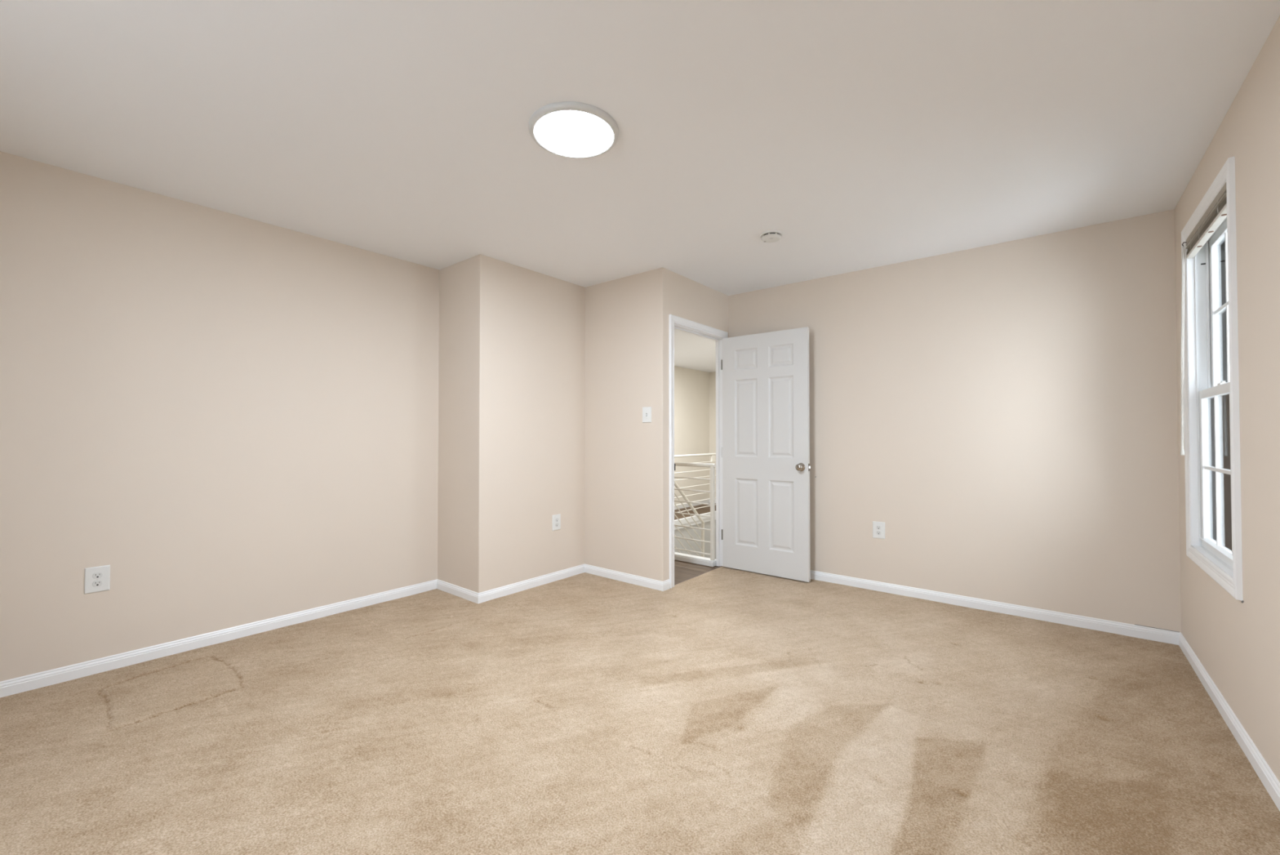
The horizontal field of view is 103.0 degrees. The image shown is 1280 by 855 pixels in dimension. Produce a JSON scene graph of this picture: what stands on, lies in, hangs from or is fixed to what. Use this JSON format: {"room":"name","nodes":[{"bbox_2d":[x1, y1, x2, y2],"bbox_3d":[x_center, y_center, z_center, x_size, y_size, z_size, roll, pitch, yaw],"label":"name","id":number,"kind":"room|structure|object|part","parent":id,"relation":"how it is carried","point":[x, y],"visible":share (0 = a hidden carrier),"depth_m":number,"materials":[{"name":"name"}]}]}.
{"room":"empty bedroom","nodes":[
{"label":"empty bedroom","id":0,"kind":"room"},
{"bbox_2d":[0,151,439,680],"bbox_3d":[-2.726,-0.005,2.522,0.100,2.660,3.629,-1,-1,39],"label":"wall","id":1,"kind":"structure","parent":0,"point":[234,416],"depth_m":2.78,"materials":[{"name":"beige paint"}]},
{"bbox_2d":[84,564,110,593],"bbox_3d":[-2.665,0.746,2.499,0.009,0.124,0.086,-1,-1,39],"label":"wall outlet","id":2,"kind":"object","parent":1,"relation":"attached to","point":[97,579],"visible":1,"depth_m":2.50,"materials":[{"name":"white plastic"}]},
{"bbox_2d":[92,572,102,578],"bbox_3d":[-2.663,0.726,2.498,0.003,0.028,0.034,-1,-1,39],"label":"receptacle","id":3,"kind":"object","parent":2,"relation":"attached to","point":[95,575],"depth_m":2.50,"materials":[{"name":"white plastic"}]},
{"bbox_2d":[92,579,102,586],"bbox_3d":[-2.663,0.765,2.497,0.003,0.028,0.034,-1,-1,39],"label":"receptacle","id":4,"kind":"object","parent":2,"relation":"attached to","point":[95,582],"depth_m":2.50,"materials":[{"name":"white plastic"}]},
{"bbox_2d":[0,578,437,697],"bbox_3d":[-2.651,1.175,2.508,0.012,0.079,3.529,-1,-1,39],"label":"baseboard","id":5,"kind":"structure","parent":1,"relation":"attached to","point":[40,679],"depth_m":2.76,"materials":[{"name":"white paint"}]},
{"bbox_2d":[437,253,585,592],"bbox_3d":[-1.017,0.021,4.202,0.644,2.660,1.134,-1,-1,39],"label":"wall","id":6,"kind":"structure","parent":0,"point":[512,364],"depth_m":3.81,"materials":[{"name":"beige paint"}]},
{"bbox_2d":[436,578,478,603],"bbox_3d":[-1.334,1.194,3.704,0.556,0.079,0.012,-1,-1,39],"label":"baseboard","id":7,"kind":"structure","parent":6,"relation":"attached to","point":[473,596],"depth_m":3.69,"materials":[{"name":"white paint"}]},
{"bbox_2d":[478,564,584,603],"bbox_3d":[-0.797,1.197,3.935,0.012,0.079,1.046,-1,-1,39],"label":"baseboard","id":8,"kind":"structure","parent":6,"relation":"attached to","point":[490,594],"depth_m":3.87,"materials":[{"name":"white paint"}]},
{"bbox_2d":[552,513,560,530],"bbox_3d":[-0.671,0.764,4.100,0.009,0.124,0.086,-1,-1,39],"label":"wall outlet","id":9,"kind":"object","parent":6,"relation":"attached to","point":[556,517],"visible":1,"depth_m":4.10,"materials":[{"name":"white plastic"}]},
{"bbox_2d":[0,502,1279,854],"bbox_3d":[0.354,1.281,3.658,5.177,0.122,9.100,-1,-1,39],"label":"floor","id":10,"kind":"structure","parent":0,"point":[722,710],"depth_m":1.96,"materials":[{"name":"beige carpet"}]},
{"bbox_2d":[0,0,1279,295],"bbox_3d":[-0.376,-1.293,2.023,4.207,0.100,5.577,-1,-1,39],"label":"ceiling","id":11,"kind":"structure","parent":0,"point":[867,134],"depth_m":2.04,"materials":[{"name":"white paint"}]},
{"bbox_2d":[528,102,618,158],"bbox_3d":[-0.275,-1.230,2.129,0.374,0.022,0.374,-1,-1,39],"label":"recessed light","id":12,"kind":"object","parent":11,"relation":"in","point":[571,130],"visible":1,"depth_m":2.09,"materials":[{"name":"white plastic"}]},
{"bbox_2d":[760,230,782,242],"bbox_3d":[0.833,-1.206,3.232,0.138,0.037,0.138,-1,-1,39],"label":"smoke detector","id":13,"kind":"object","parent":11,"relation":"attached to","point":[771,236],"visible":1,"depth_m":3.20,"materials":[{"name":"white plastic"}]},
{"bbox_2d":[584,266,728,581],"bbox_3d":[0.168,0.025,4.497,0.829,2.660,1.015,-1,-1,39],"label":"wall","id":14,"kind":"structure","parent":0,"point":[627,458],"depth_m":4.07,"materials":[{"name":"beige paint"}]},
{"bbox_2d":[584,563,662,591],"bbox_3d":[-0.150,1.199,4.076,0.841,0.079,0.012,-1,-1,39],"label":"baseboard","id":15,"kind":"structure","parent":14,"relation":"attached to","point":[608,573],"depth_m":4.04,"materials":[{"name":"white paint"}]},
{"bbox_2d":[642,406,651,422],"bbox_3d":[0.049,-0.099,3.931,0.086,0.120,0.018,-1,-1,39],"label":"light switch","id":16,"kind":"object","parent":14,"relation":"attached to","point":[646,411],"visible":1,"depth_m":3.93,"materials":[{"name":"white plastic"}]},
{"bbox_2d":[662,578,670,591],"bbox_3d":[0.197,1.196,3.846,0.012,0.079,0.091,-1,-1,39],"label":"baseboard","id":17,"kind":"structure","parent":14,"relation":"attached to","point":[666,584],"depth_m":3.84,"materials":[{"name":"white paint"}]},
{"bbox_2d":[668,314,728,587],"bbox_3d":[0.482,0.186,4.266,0.090,2.103,0.890,-1,-1,39],"label":"door frame","id":18,"kind":"structure","parent":14,"relation":"attached to","point":[673,319],"depth_m":4.31,"materials":[{"name":"white paint"}]},
{"bbox_3d":[0.461,0.220,4.281,0.030,2.035,0.762,-1,-1,39],"label":"door stop moulding","id":19,"kind":"part","parent":18,"relation":"part of","materials":[{"name":"white paint"}]},
{"bbox_2d":[720,326,810,582],"bbox_3d":[1.040,0.214,4.277,0.790,2.016,0.160,-1,-1,39],"label":"door","id":20,"kind":"structure","parent":18,"relation":"attached to","point":[766,446],"depth_m":4.24,"materials":[{"name":"white paint"}]},
{"bbox_3d":[1.296,0.316,4.069,0.066,0.066,0.160,-1,-1,39],"label":"knob","id":21,"kind":"part","parent":20,"relation":"part of","materials":[{"name":"silver metal"}]},
{"bbox_2d":[674,365,709,504],"bbox_3d":[-0.200,0.205,7.186,0.100,2.382,4.537,-1,-1,39],"label":"wall","id":22,"kind":"structure","parent":0,"point":[691,386],"depth_m":8.41,"materials":[{"name":"beige paint"}]},
{"bbox_2d":[674,497,715,509],"bbox_3d":[0.043,1.237,6.909,0.606,0.078,4.437,-1,-1,39],"label":"baseboard","id":23,"kind":"structure","parent":22,"relation":"attached to","point":[680,506],"depth_m":8.41,"materials":[{"name":"white paint"}]},
{"bbox_2d":[674,329,715,372],"bbox_3d":[0.684,-1.046,6.490,2.373,0.100,4.537,-1,-1,39],"label":"ceiling","id":24,"kind":"structure","parent":0,"point":[691,351],"depth_m":6.73,"materials":[{"name":"white paint"}]},
{"bbox_2d":[674,519,715,559],"bbox_3d":[1.163,2.675,6.462,1.863,2.580,3.690,-1,-1,39],"label":"wall","id":25,"kind":"structure","parent":0,"point":[707,524],"depth_m":7.33,"materials":[{"name":"grey paint"}]},
{"bbox_2d":[674,511,715,529],"bbox_3d":[0.659,1.337,7.186,0.034,0.129,3.230,-1,-1,39],"label":"trim","id":26,"kind":"structure","parent":25,"relation":"attached to","point":[684,522],"depth_m":7.26,"materials":[{"name":"white paint"}]},
{"bbox_2d":[674,453,715,513],"bbox_3d":[0.668,0.828,7.206,0.033,0.890,3.180,-1,-1,39],"label":"guard railing","id":27,"kind":"object","parent":26,"relation":"on","point":[713,455],"visible":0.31,"depth_m":7.40,"materials":[{"name":"white metal"}]},
{"bbox_3d":[0.668,0.400,7.213,0.033,0.033,3.180,-1,-1,39],"label":"handrail","id":28,"kind":"part","parent":27,"relation":"part of","materials":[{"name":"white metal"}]},
{"bbox_2d":[674,565,721,585],"bbox_3d":[0.492,1.241,4.241,0.009,0.021,0.762,-1,-1,39],"label":"trim","id":29,"kind":"structure","parent":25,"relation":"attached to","point":[721,566],"depth_m":4.24,"materials":[{"name":"brown wood"}]},
{"bbox_2d":[674,551,715,566],"bbox_3d":[0.332,1.219,4.835,0.883,0.050,0.090,-1,-1,39],"label":"trim","id":30,"kind":"structure","parent":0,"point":[677,556],"depth_m":4.66,"materials":[{"name":"white paint"}]},
{"bbox_2d":[674,462,715,559],"bbox_3d":[0.336,0.763,4.832,0.862,0.864,0.033,-1,-1,39],"label":"guard railing","id":31,"kind":"object","parent":30,"relation":"on","point":[712,466],"visible":0.53,"depth_m":4.59,"materials":[{"name":"white metal"}]},
{"bbox_3d":[0.336,0.347,4.839,0.862,0.033,0.033,-1,-1,39],"label":"handrail","id":32,"kind":"part","parent":31,"relation":"part of","materials":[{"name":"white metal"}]},
{"bbox_3d":[0.652,0.771,4.576,0.032,0.839,0.032,-1,-1,39],"label":"post","id":33,"kind":"part","parent":31,"relation":"part of","materials":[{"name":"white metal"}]},
{"bbox_2d":[709,371,715,498],"bbox_3d":[2.118,1.510,8.145,2.273,4.962,0.100,-1,-1,39],"label":"wall","id":34,"kind":"structure","parent":0,"point":[712,375],"depth_m":8.80,"materials":[{"name":"beige paint"}]},
{"bbox_2d":[728,208,1181,631],"bbox_3d":[1.954,0.014,3.769,3.004,2.660,0.101,-1,-1,39],"label":"wall","id":35,"kind":"structure","parent":0,"point":[1007,411],"depth_m":3.34,"materials":[{"name":"beige paint"}]},
{"bbox_2d":[872,520,884,538],"bbox_3d":[1.792,0.770,3.819,0.086,0.124,0.009,-1,-1,39],"label":"wall outlet","id":36,"kind":"object","parent":35,"relation":"attached to","point":[878,527],"visible":1,"depth_m":3.82,"materials":[{"name":"white plastic"}]},
{"bbox_2d":[810,569,1181,644],"bbox_3d":[1.915,1.193,3.711,2.814,0.081,0.012,-1,-1,39],"label":"baseboard","id":37,"kind":"structure","parent":35,"relation":"attached to","point":[1148,633],"depth_m":3.30,"materials":[{"name":"white paint"}]},
{"bbox_2d":[1174,15,1279,782],"bbox_3d":[1.267,-0.034,0.611,0.100,2.660,5.677,-1,-1,39],"label":"wall","id":38,"kind":"structure","parent":0,"point":[1237,642],"depth_m":1.78,"materials":[{"name":"beige paint"}]},
{"bbox_2d":[1181,155,1244,602],"bbox_3d":[2.572,-0.181,2.236,0.124,1.686,0.918,-1,-1,39],"label":"window","id":39,"kind":"structure","parent":38,"relation":"in","point":[1213,512],"depth_m":2.42,"materials":[{"name":"white paint"}]},
{"bbox_2d":[1182,182,1226,258],"bbox_3d":[2.531,-0.410,2.280,0.063,1.091,0.765,-1,-1,39],"label":"window blind","id":40,"kind":"object","parent":39,"relation":"attached to","point":[1215,214],"visible":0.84,"depth_m":2.23,"materials":[{"name":"white plastic"}]},
{"bbox_3d":[2.543,-0.866,2.278,0.026,0.014,0.759,-1,-1,39],"label":"rail","id":41,"kind":"part","parent":40,"relation":"part of","materials":[{"name":"white plastic"}]},
{"bbox_3d":[2.590,-0.180,2.230,0.088,1.568,0.781,-1,-1,39],"label":"frame","id":42,"kind":"part","parent":39,"relation":"part of","materials":[{"name":"white plastic"}]},
{"bbox_3d":[2.572,0.199,2.238,0.028,0.773,0.765,-1,-1,39],"label":"sash","id":43,"kind":"part","parent":39,"relation":"part of","materials":[{"name":"white plastic"}]},
{"bbox_3d":[2.605,-0.550,2.223,0.028,0.770,0.765,-1,-1,39],"label":"sash","id":44,"kind":"part","parent":39,"relation":"part of","materials":[{"name":"white plastic"}]},
{"bbox_3d":[2.572,0.200,2.238,0.004,0.699,0.689,-1,-1,39],"label":"glass pane","id":45,"kind":"part","parent":39,"relation":"part of","materials":[{"name":"clear glass"}]},
{"bbox_3d":[2.605,-0.549,2.223,0.004,0.696,0.689,-1,-1,39],"label":"glass pane","id":46,"kind":"part","parent":39,"relation":"part of","materials":[{"name":"clear glass"}]},
{"bbox_2d":[1178,632,1279,810],"bbox_3d":[1.255,1.147,0.667,0.012,0.079,5.577,-1,-1,39],"label":"baseboard","id":47,"kind":"structure","parent":38,"relation":"attached to","point":[1268,779],"depth_m":1.96,"materials":[{"name":"white paint"}]},
{"bbox_3d":[1.183,4.016,6.490,1.833,0.100,3.790,-1,-1,39],"label":"floor","id":48,"kind":"structure","parent":0,"visible":0},
{"bbox_3d":[0.777,2.618,6.666,0.785,2.621,2.600,-1,-1,39],"label":"staircase","id":49,"kind":"structure","parent":48,"relation":"on","visible":0},
{"bbox_2d":[674,480,704,556],"bbox_3d":[0.485,1.121,5.729,0.033,1.506,0.882,-1,-1,39],"label":"stair railing","id":50,"kind":"object","parent":49,"relation":"on","point":[676,485],"visible":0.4,"depth_m":5.84,"materials":[{"name":"white metal"}]},
{"bbox_3d":[0.485,0.758,5.734,0.033,0.782,0.882,-1,-1,39],"label":"handrail","id":51,"kind":"part","parent":50,"relation":"part of","materials":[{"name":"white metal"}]},
{"bbox_3d":[0.748,1.511,6.048,0.028,0.736,0.028,-1,-1,39],"label":"post","id":52,"kind":"part","parent":50,"relation":"part of","materials":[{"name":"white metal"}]}
]}

